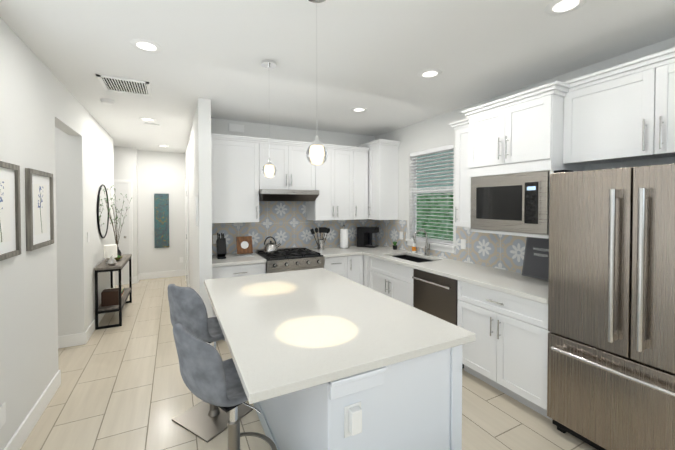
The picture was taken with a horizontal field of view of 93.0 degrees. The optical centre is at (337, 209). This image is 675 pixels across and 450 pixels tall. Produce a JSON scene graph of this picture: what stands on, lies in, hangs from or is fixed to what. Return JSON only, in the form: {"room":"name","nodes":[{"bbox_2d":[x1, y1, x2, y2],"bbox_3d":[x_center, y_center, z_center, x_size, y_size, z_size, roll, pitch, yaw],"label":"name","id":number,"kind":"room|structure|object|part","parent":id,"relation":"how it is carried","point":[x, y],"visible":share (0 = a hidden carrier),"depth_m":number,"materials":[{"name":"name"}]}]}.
{"room":"kitchen","nodes":[
{"label":"kitchen","id":0,"kind":"room"},
{"bbox_2d":[0,17,115,449],"bbox_3d":[-1.543,0.227,0.859,0.120,2.740,10.520,0,1,-27],"label":"wall","id":1,"kind":"structure","parent":0,"point":[54,127],"depth_m":2.60,"materials":[{"name":"white paint"}]},
{"bbox_2d":[0,402,5,428],"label":"outlet","id":2,"kind":"object","parent":1,"relation":"attached to","point":[3,408],"depth_m":1.91,"materials":[{"name":"white plastic"}]},
{"bbox_2d":[0,161,20,260],"bbox_3d":[-1.980,0.010,1.878,0.028,0.580,0.480,0,1,-27],"label":"picture","id":3,"kind":"object","parent":1,"relation":"attached to","point":[10,225],"visible":1,"depth_m":1.99,"materials":[{"name":"white paper"}]},
{"bbox_2d":[3,370,60,449],"bbox_3d":[-0.808,1.552,-0.405,0.016,0.135,7.320,0,1,-27],"label":"baseboard","id":4,"kind":"structure","parent":1,"relation":"attached to","point":[23,431],"depth_m":2.31,"materials":[{"name":"white wood"}]},
{"bbox_2d":[25,168,53,250],"bbox_3d":[-2.276,0.000,2.457,0.028,0.580,0.480,0,1,-27],"label":"picture","id":5,"kind":"object","parent":1,"relation":"attached to","point":[39,198],"visible":1,"depth_m":2.42,"materials":[{"name":"white paper"}]},
{"bbox_2d":[58,333,82,348],"bbox_3d":[-3.534,1.488,3.346,1.380,0.135,0.016,0,1,-27],"label":"baseboard","id":6,"kind":"structure","parent":1,"relation":"attached to","point":[70,340],"depth_m":3.61,"materials":[{"name":"white wood"}]},
{"bbox_2d":[83,310,104,344],"bbox_3d":[-3.385,1.466,4.629,0.019,0.135,2.166,0,1,-27],"label":"baseboard","id":7,"kind":"structure","parent":1,"relation":"attached to","point":[86,336],"depth_m":3.87,"materials":[{"name":"white wood"}]},
{"bbox_2d":[97,184,108,237],"bbox_3d":[-3.393,0.033,4.638,0.022,0.782,0.782,0,1,-27],"label":"round mirror","id":8,"kind":"object","parent":1,"relation":"attached to","point":[102,217],"visible":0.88,"depth_m":4.58,"materials":[{"name":"clear glass"}]},
{"bbox_2d":[116,146,139,276],"bbox_3d":[-4.931,0.138,6.111,1.870,2.740,0.120,0,1,-27],"label":"wall","id":9,"kind":"structure","parent":0,"point":[125,156],"depth_m":6.46,"materials":[{"name":"white paint"}]},
{"bbox_2d":[133,276,138,282],"bbox_3d":[-4.796,1.440,6.129,1.666,0.135,0.019,0,1,-27],"label":"baseboard","id":10,"kind":"structure","parent":9,"relation":"attached to","point":[135,279],"depth_m":6.49,"materials":[{"name":"white wood"}]},
{"bbox_2d":[114,177,188,286],"bbox_3d":[-3.686,0.464,6.033,1.551,2.090,1.157,0,1,-27],"label":"door frame","id":11,"kind":"structure","parent":9,"relation":"attached to","point":[125,239],"depth_m":6.37,"materials":[{"name":"white"}]},
{"bbox_2d":[136,149,183,272],"bbox_3d":[-3.892,0.123,6.979,1.010,2.740,0.120,0,1,-27],"label":"wall","id":12,"kind":"structure","parent":0,"point":[157,172],"depth_m":6.94,"materials":[{"name":"white paint"}]},
{"bbox_2d":[154,194,168,247],"bbox_3d":[-3.808,0.249,6.936,0.280,1.170,0.032,0,1,-27],"label":"canvas painting","id":13,"kind":"object","parent":12,"relation":"attached to","point":[161,219],"visible":0.93,"depth_m":6.92},
{"bbox_2d":[138,270,184,279],"bbox_3d":[-3.797,1.426,6.974,0.914,0.135,0.016,0,1,-27],"label":"baseboard","id":14,"kind":"structure","parent":12,"relation":"attached to","point":[164,274],"depth_m":6.95,"materials":[{"name":"white wood"}]},
{"bbox_2d":[184,98,211,317],"bbox_3d":[-2.408,0.150,5.380,0.127,2.740,4.320,0,1,-27],"label":"wall","id":15,"kind":"structure","parent":0,"point":[197,157],"depth_m":3.47,"materials":[{"name":"white paint"}]},
{"bbox_2d":[195,196,197,225],"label":"outlet","id":16,"kind":"object","parent":15,"relation":"attached to","point":[196,198],"depth_m":3.48,"materials":[{"name":"white plastic"}]},
{"bbox_2d":[212,118,375,247],"bbox_3d":[-0.573,0.159,4.858,2.610,2.740,0.120,0,1,-27],"label":"wall","id":17,"kind":"structure","parent":0,"point":[219,126],"depth_m":4.70,"materials":[{"name":"white paint"}]},
{"bbox_2d":[229,123,243,132],"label":"outlet","id":18,"kind":"object","parent":17,"relation":"attached to","point":[236,127],"depth_m":4.34,"materials":[{"name":"white plastic"}]},
{"bbox_2d":[211,133,368,222],"bbox_3d":[-0.614,-0.383,4.541,2.285,1.095,0.387,0,1,-27],"label":"upper cabinet","id":19,"kind":"object","parent":17,"relation":"attached to","point":[338,178],"visible":0.94,"depth_m":4.31,"materials":[{"name":"white"}]},
{"bbox_2d":[259,189,318,200],"bbox_3d":[-0.708,-0.185,4.426,0.784,0.150,0.492,0,1,-27],"label":"range hood","id":20,"kind":"object","parent":19,"relation":"attached to","point":[284,195],"visible":0.94,"depth_m":4.21,"materials":[{"name":"silver metal"}]},
{"bbox_2d":[212,201,375,254],"bbox_3d":[-0.556,0.232,4.794,2.610,0.997,0.008,0,1,-27],"label":"tile backsplash","id":21,"kind":"structure","parent":17,"relation":"attached to","point":[286,224],"depth_m":4.69,"materials":[{"name":"grey tile"}]},
{"bbox_2d":[213,235,216,243],"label":"outlet","id":22,"kind":"object","parent":21,"relation":"attached to","point":[214,236],"depth_m":4.24,"materials":[{"name":"white plastic"}]},
{"bbox_2d":[20,276,596,449],"bbox_3d":[-0.700,1.625,2.167,5.750,0.100,12.200,0,1,-27],"label":"floor","id":23,"kind":"structure","parent":0,"point":[123,387],"depth_m":2.57,"materials":[{"name":"tile"}]},
{"bbox_2d":[94,254,131,329],"bbox_3d":[-3.229,1.138,4.656,0.290,0.790,1.160,0,1,-27],"label":"console table","id":24,"kind":"object","parent":23,"relation":"on","point":[103,266],"visible":0.79,"depth_m":4.20,"materials":[{"name":"black metal"}]},
{"bbox_2d":[104,244,116,263],"bbox_3d":[-3.104,0.619,4.380,0.150,0.255,0.150,0,1,-27],"label":"table lamp","id":25,"kind":"object","parent":24,"relation":"on","point":[110,250],"visible":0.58,"depth_m":4.32,"materials":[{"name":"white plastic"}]},
{"bbox_2d":[107,256,116,265],"bbox_3d":[-2.986,0.678,4.239,0.104,0.140,0.104,0,1,-27],"label":"decor","id":26,"kind":"object","parent":24,"relation":"on","point":[112,261],"visible":0.98,"depth_m":4.21,"materials":[{"name":"white ceramic"}]},
{"bbox_2d":[101,287,123,306],"bbox_3d":[-3.188,1.193,4.555,0.200,0.190,0.630,0,1,-27],"label":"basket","id":27,"kind":"object","parent":24,"relation":"on","point":[109,296],"visible":0.77,"depth_m":4.29,"materials":[{"name":"brown wicker"}]},
{"bbox_2d":[107,255,122,260],"bbox_3d":[-3.209,0.706,4.609,0.200,0.073,0.200,0,1,-27],"label":"plant","id":28,"kind":"object","parent":24,"relation":"on","point":[118,257],"visible":0.42,"depth_m":4.61,"materials":[{"name":"green plant"}]},
{"bbox_2d":[103,185,131,255],"bbox_3d":[-3.308,0.189,4.867,0.307,1.097,0.748,0,1,-27],"label":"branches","id":29,"kind":"object","parent":24,"relation":"on","point":[118,250],"visible":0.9,"depth_m":4.84,"materials":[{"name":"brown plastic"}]},
{"bbox_2d":[168,284,252,442],"bbox_3d":[-0.952,1.039,2.433,0.591,1.064,0.575,0,1,-27],"label":"bar stool","id":30,"kind":"object","parent":23,"relation":"on","point":[205,421],"visible":0.54,"depth_m":2.23,"materials":[{"name":"grey"}]},
{"bbox_3d":[-0.956,0.737,2.398,0.566,0.471,0.549,-1,1,-27],"label":"seat","id":31,"kind":"part","parent":30,"relation":"part of","materials":[{"name":"fabric"}]},
{"bbox_2d":[173,323,276,449],"bbox_3d":[-0.564,1.048,1.650,0.418,1.067,0.529,1,1,38],"label":"bar stool","id":32,"kind":"object","parent":23,"relation":"on","point":[209,375],"visible":0.83,"depth_m":1.44,"materials":[{"name":"grey fabric"}]},
{"bbox_3d":[-0.554,0.729,1.650,0.530,0.445,0.500,-1,1,-27],"label":"seat","id":33,"kind":"part","parent":32,"relation":"part of","materials":[{"name":"fabric"}]},
{"bbox_2d":[212,263,265,316],"bbox_3d":[-1.299,1.099,4.079,0.621,0.888,0.630,0,1,-27],"label":"base cabinet","id":34,"kind":"object","parent":23,"relation":"on","point":[257,268],"depth_m":3.78,"materials":[{"name":"grey wood"}]},
{"bbox_2d":[212,252,265,266],"bbox_3d":[-1.294,0.632,4.062,0.622,0.038,0.653,0,1,-27],"label":"countertop","id":35,"kind":"structure","parent":34,"relation":"on","point":[231,259],"depth_m":3.90,"materials":[{"name":"stone"}]},
{"bbox_2d":[216,233,226,258],"bbox_3d":[-1.456,0.456,4.009,0.100,0.312,0.197,0,1,-27],"label":"knife block","id":36,"kind":"object","parent":35,"relation":"on","point":[221,247],"visible":1,"depth_m":3.96,"materials":[{"name":"black plastic"}]},
{"bbox_2d":[236,236,252,256],"bbox_3d":[-1.218,0.484,4.203,0.200,0.245,0.136,0,1,-27],"label":"cookbook stand","id":37,"kind":"object","parent":35,"relation":"on","point":[244,244],"visible":1,"depth_m":4.20,"materials":[{"name":"brown wood"}]},
{"bbox_2d":[255,247,324,272],"bbox_3d":[-0.651,1.056,4.335,0.760,0.965,0.744,0,1,-27],"label":"range","id":38,"kind":"object","parent":23,"relation":"on","point":[291,259],"visible":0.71,"depth_m":4.11,"materials":[{"name":"silver metal"}]},
{"bbox_2d":[263,236,280,252],"bbox_3d":[-0.884,0.477,4.345,0.243,0.218,0.200,0,1,-27],"label":"kettle","id":39,"kind":"object","parent":38,"relation":"on","point":[270,247],"visible":1,"depth_m":4.28,"materials":[{"name":"silver metal"}]},
{"bbox_2d":[324,255,351,279],"bbox_3d":[-0.145,1.089,4.669,0.436,0.888,0.630,0,1,-27],"label":"base cabinet","id":40,"kind":"object","parent":23,"relation":"on","point":[350,267],"depth_m":4.41,"materials":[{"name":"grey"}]},
{"bbox_2d":[306,246,359,257],"bbox_3d":[-0.071,0.621,4.685,0.592,0.038,0.656,0,1,-27],"label":"countertop","id":41,"kind":"structure","parent":40,"relation":"on","point":[328,251],"depth_m":4.57,"materials":[{"name":"stone"}]},
{"bbox_2d":[310,227,329,249],"bbox_3d":[-0.253,0.432,4.712,0.325,0.336,0.104,0,1,-27],"label":"utensil crock","id":42,"kind":"object","parent":41,"relation":"on","point":[321,242],"visible":1,"depth_m":4.69,"materials":[{"name":"silver metal"}]},
{"bbox_2d":[352,255,362,284],"bbox_3d":[0.113,1.086,4.801,0.263,0.888,0.630,0,1,-27],"label":"base cabinet","id":43,"kind":"object","parent":23,"relation":"on","point":[357,260],"depth_m":4.54,"materials":[{"name":"grey wood"}]},
{"bbox_2d":[253,340,471,449],"bbox_3d":[-0.113,1.129,2.322,0.784,0.888,1.905,0,1,-27],"label":"kitchen island","id":44,"kind":"object","parent":23,"relation":"on","point":[414,403],"depth_m":1.53,"materials":[{"name":"wood"}]},
{"bbox_2d":[204,268,475,403],"bbox_3d":[-0.236,0.662,2.276,1.170,0.038,1.940,0,1,-27],"label":"island countertop","id":45,"kind":"structure","parent":44,"relation":"on","point":[285,333],"depth_m":1.74,"materials":[{"name":"white stone"}]},
{"bbox_2d":[363,255,410,288],"bbox_3d":[0.702,1.090,4.596,0.631,0.888,0.206,0,1,-27],"label":"base cabinet","id":46,"kind":"object","parent":23,"relation":"on","point":[371,265],"depth_m":4.29,"materials":[{"name":"white wood"}]},
{"bbox_2d":[371,271,413,306],"bbox_3d":[0.928,1.221,4.155,0.631,0.640,0.910,0,1,-27],"label":"base cabinet","id":47,"kind":"object","parent":23,"relation":"on","point":[398,285],"depth_m":3.89,"materials":[{"name":"white wood"}]},
{"bbox_2d":[412,269,463,368],"bbox_3d":[1.235,1.110,3.449,0.666,0.886,0.615,0,1,-27],"label":"dishwasher","id":48,"kind":"object","parent":23,"relation":"on","point":[435,295],"visible":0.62,"depth_m":3.27,"materials":[{"name":"black metal"}]},
{"bbox_2d":[457,280,551,419],"bbox_3d":[1.611,1.120,2.818,0.631,0.888,0.839,0,1,-27],"label":"base cabinet","id":49,"kind":"object","parent":23,"relation":"on","point":[506,352],"depth_m":2.60,"materials":[{"name":"white"}]},
{"bbox_2d":[348,244,547,303],"bbox_3d":[1.062,0.636,3.847,0.663,0.038,3.180,0,1,-27],"label":"countertop","id":50,"kind":"structure","parent":49,"relation":"on","point":[517,284],"depth_m":3.13,"materials":[{"name":"stone"}]},
{"bbox_2d":[339,225,349,248],"bbox_3d":[0.102,0.417,4.916,0.170,0.360,0.170,0,1,-27],"label":"paper towel holder","id":51,"kind":"object","parent":50,"relation":"on","point":[344,238],"visible":1,"depth_m":4.86,"materials":[{"name":"silver metal"}]},
{"bbox_2d":[357,226,378,247],"bbox_3d":[0.497,0.432,5.091,0.310,0.324,0.260,1,1,28],"label":"coffee maker","id":52,"kind":"object","parent":50,"relation":"on","point":[364,236],"visible":1,"depth_m":5.02,"materials":[{"name":"black plastic"}]},
{"bbox_2d":[392,242,397,249],"bbox_3d":[0.855,0.533,4.764,0.076,0.133,0.076,0,1,-27],"label":"plant pot","id":53,"kind":"object","parent":50,"relation":"on","point":[394,246],"visible":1,"depth_m":4.74,"materials":[{"name":"black ceramic"}]},
{"bbox_2d":[392,255,431,262],"bbox_3d":[0.950,0.769,4.120,0.400,0.232,0.710,0,1,-27],"label":"sink basin","id":54,"kind":"object","parent":50,"relation":"in","point":[412,258],"visible":0.02,"depth_m":4.38,"materials":[{"name":"black metal"}]},
{"bbox_2d":[412,239,415,252],"bbox_3d":[1.063,0.510,4.454,0.058,0.189,0.057,0,1,-27],"label":"soap bottle","id":55,"kind":"object","parent":50,"relation":"on","point":[413,247],"visible":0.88,"depth_m":4.43,"materials":[{"name":"white plastic"}]},
{"bbox_2d":[413,229,429,255],"bbox_3d":[1.104,0.434,4.164,0.251,0.352,0.111,0,1,-27],"label":"faucet","id":56,"kind":"object","parent":50,"relation":"on","point":[426,246],"visible":1,"depth_m":4.20,"materials":[{"name":"silver metal"}]},
{"bbox_2d":[522,237,548,280],"bbox_3d":[1.834,0.442,2.881,0.098,0.366,0.300,0,1,-27],"label":"welcome sign","id":57,"kind":"object","parent":50,"relation":"on","point":[536,261],"visible":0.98,"depth_m":2.90,"materials":[{"name":"grey"}]},
{"bbox_2d":[547,163,674,449],"bbox_3d":[1.957,0.656,1.996,0.719,1.845,0.915,0,1,-27],"label":"fridge","id":58,"kind":"object","parent":23,"relation":"on","point":[611,338],"visible":1,"depth_m":1.92,"materials":[{"name":"grey metal"}]},
{"bbox_2d":[0,0,674,152],"bbox_3d":[-0.700,-1.214,2.119,5.750,0.100,12.200,0,1,-27],"label":"ceiling","id":59,"kind":"structure","parent":0,"point":[374,57],"depth_m":2.39,"materials":[{"name":"white paint"}]},
{"bbox_2d":[100,99,114,104],"bbox_3d":[-2.510,-1.170,3.496,0.129,0.034,0.129,-1,1,-33],"label":"smoke detector","id":60,"kind":"object","parent":59,"relation":"attached to","point":[108,101],"depth_m":3.46,"materials":[{"name":"white plastic"}]},
{"bbox_2d":[96,74,151,96],"bbox_3d":[-2.019,-1.174,3.062,0.400,0.012,0.420,0,1,-27],"label":"ceiling vent","id":61,"kind":"object","parent":59,"relation":"in","point":[123,85],"visible":0.98,"depth_m":3.05,"materials":[{"name":"white metal"}]},
{"bbox_2d":[130,39,161,52],"bbox_3d":[-1.363,-1.164,2.286,0.199,0.006,0.199,0,1,18],"label":"recessed light","id":62,"kind":"object","parent":59,"relation":"in","point":[145,45],"depth_m":2.27,"materials":[{"name":"white"}]},
{"bbox_2d":[139,117,155,120],"bbox_3d":[-2.535,-1.198,4.270,0.199,0.006,0.199,0,1,18],"label":"recessed light","id":63,"kind":"object","parent":59,"relation":"in","point":[141,118],"depth_m":4.27,"materials":[{"name":"white"}]},
{"bbox_2d":[261,59,276,177],"bbox_3d":[-0.547,-0.710,2.565,0.120,0.922,0.120,0,1,-27],"label":"pendant light","id":64,"kind":"object","parent":59,"relation":"hanging from","point":[269,170],"visible":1,"depth_m":2.53,"materials":[{"name":"white glass"}]},
{"bbox_2d":[306,0,327,165],"bbox_3d":[-0.110,-0.695,1.710,0.120,0.922,0.120,0,1,-27],"label":"pendant light","id":65,"kind":"object","parent":59,"relation":"hanging from","point":[316,153],"visible":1,"depth_m":1.68,"materials":[{"name":"white glass"}]},
{"bbox_2d":[351,107,366,111],"bbox_3d":[0.259,-1.190,3.834,0.199,0.006,0.199,0,1,18],"label":"recessed light","id":66,"kind":"object","parent":59,"relation":"in","point":[357,109],"depth_m":3.82,"materials":[{"name":"white"}]},
{"bbox_2d":[418,69,441,77],"bbox_3d":[0.801,-1.172,2.775,0.199,0.006,0.199,0,1,18],"label":"recessed light","id":67,"kind":"object","parent":59,"relation":"in","point":[429,73],"depth_m":2.76,"materials":[{"name":"white"}]},
{"bbox_2d":[545,0,586,14],"bbox_3d":[1.293,-1.156,1.814,0.199,0.006,0.199,0,1,18],"label":"recessed light","id":68,"kind":"object","parent":59,"relation":"in","point":[557,7],"depth_m":1.82,"materials":[{"name":"white plastic"}]},
{"bbox_2d":[376,37,674,260],"bbox_3d":[2.555,0.212,1.786,0.120,2.740,8.440,0,1,-27],"label":"wall","id":69,"kind":"structure","parent":0,"point":[434,132],"depth_m":3.98,"materials":[{"name":"white paint"}]},
{"bbox_2d":[367,143,398,219],"bbox_3d":[0.702,-0.405,4.877,0.351,1.126,0.268,0,1,-27],"label":"upper cabinet","id":70,"kind":"object","parent":69,"relation":"attached to","point":[382,157],"depth_m":4.77,"materials":[{"name":"white wood"}]},
{"bbox_2d":[405,150,455,252],"bbox_3d":[1.251,-0.136,4.269,0.135,1.330,0.900,0,1,-27],"label":"window","id":71,"kind":"structure","parent":69,"relation":"in","point":[439,247],"depth_m":4.27,"materials":[{"name":"white"}]},
{"bbox_2d":[410,144,453,244],"bbox_3d":[1.246,-0.182,4.266,0.046,1.234,0.810,0,1,-27],"label":"window blinds","id":72,"kind":"object","parent":71,"relation":"attached to","point":[446,148],"visible":0.88,"depth_m":4.21,"materials":[{"name":"white plastic"}]},
{"bbox_2d":[376,220,526,272],"bbox_3d":[1.354,0.395,3.993,0.008,0.437,3.178,0,1,-27],"label":"tile backsplash","id":73,"kind":"structure","parent":69,"relation":"attached to","point":[499,251],"depth_m":3.59,"materials":[{"name":"grey tile"}]},
{"bbox_2d":[461,239,465,249],"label":"outlet","id":74,"kind":"object","parent":73,"relation":"attached to","point":[463,242],"depth_m":3.74,"materials":[{"name":"white plastic"}]},
{"bbox_2d":[455,123,493,230],"bbox_3d":[1.475,-0.344,3.368,0.351,1.057,0.282,0,1,-27],"label":"upper cabinet","id":75,"kind":"object","parent":69,"relation":"attached to","point":[462,180],"depth_m":3.34,"materials":[{"name":"white wood"}]},
{"bbox_2d":[471,171,548,234],"bbox_3d":[1.637,-0.055,2.868,0.460,0.492,0.710,0,1,-27],"label":"microwave","id":76,"kind":"object","parent":75,"relation":"in","point":[518,202],"visible":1,"depth_m":2.70,"materials":[{"name":"silver metal"}]},
{"bbox_2d":[467,83,584,174],"bbox_3d":[1.668,-0.620,2.841,0.482,0.568,0.820,0,1,-27],"label":"upper cabinet","id":77,"kind":"object","parent":69,"relation":"attached to","point":[528,133],"depth_m":2.61,"materials":[{"name":"white wood"}]},
{"bbox_2d":[571,55,674,166],"bbox_3d":[2.142,-0.637,2.091,0.321,0.567,1.064,0,1,-27],"label":"upper cabinet","id":78,"kind":"object","parent":69,"relation":"attached to","point":[623,112],"depth_m":2.16,"materials":[{"name":"white"}]}
]}

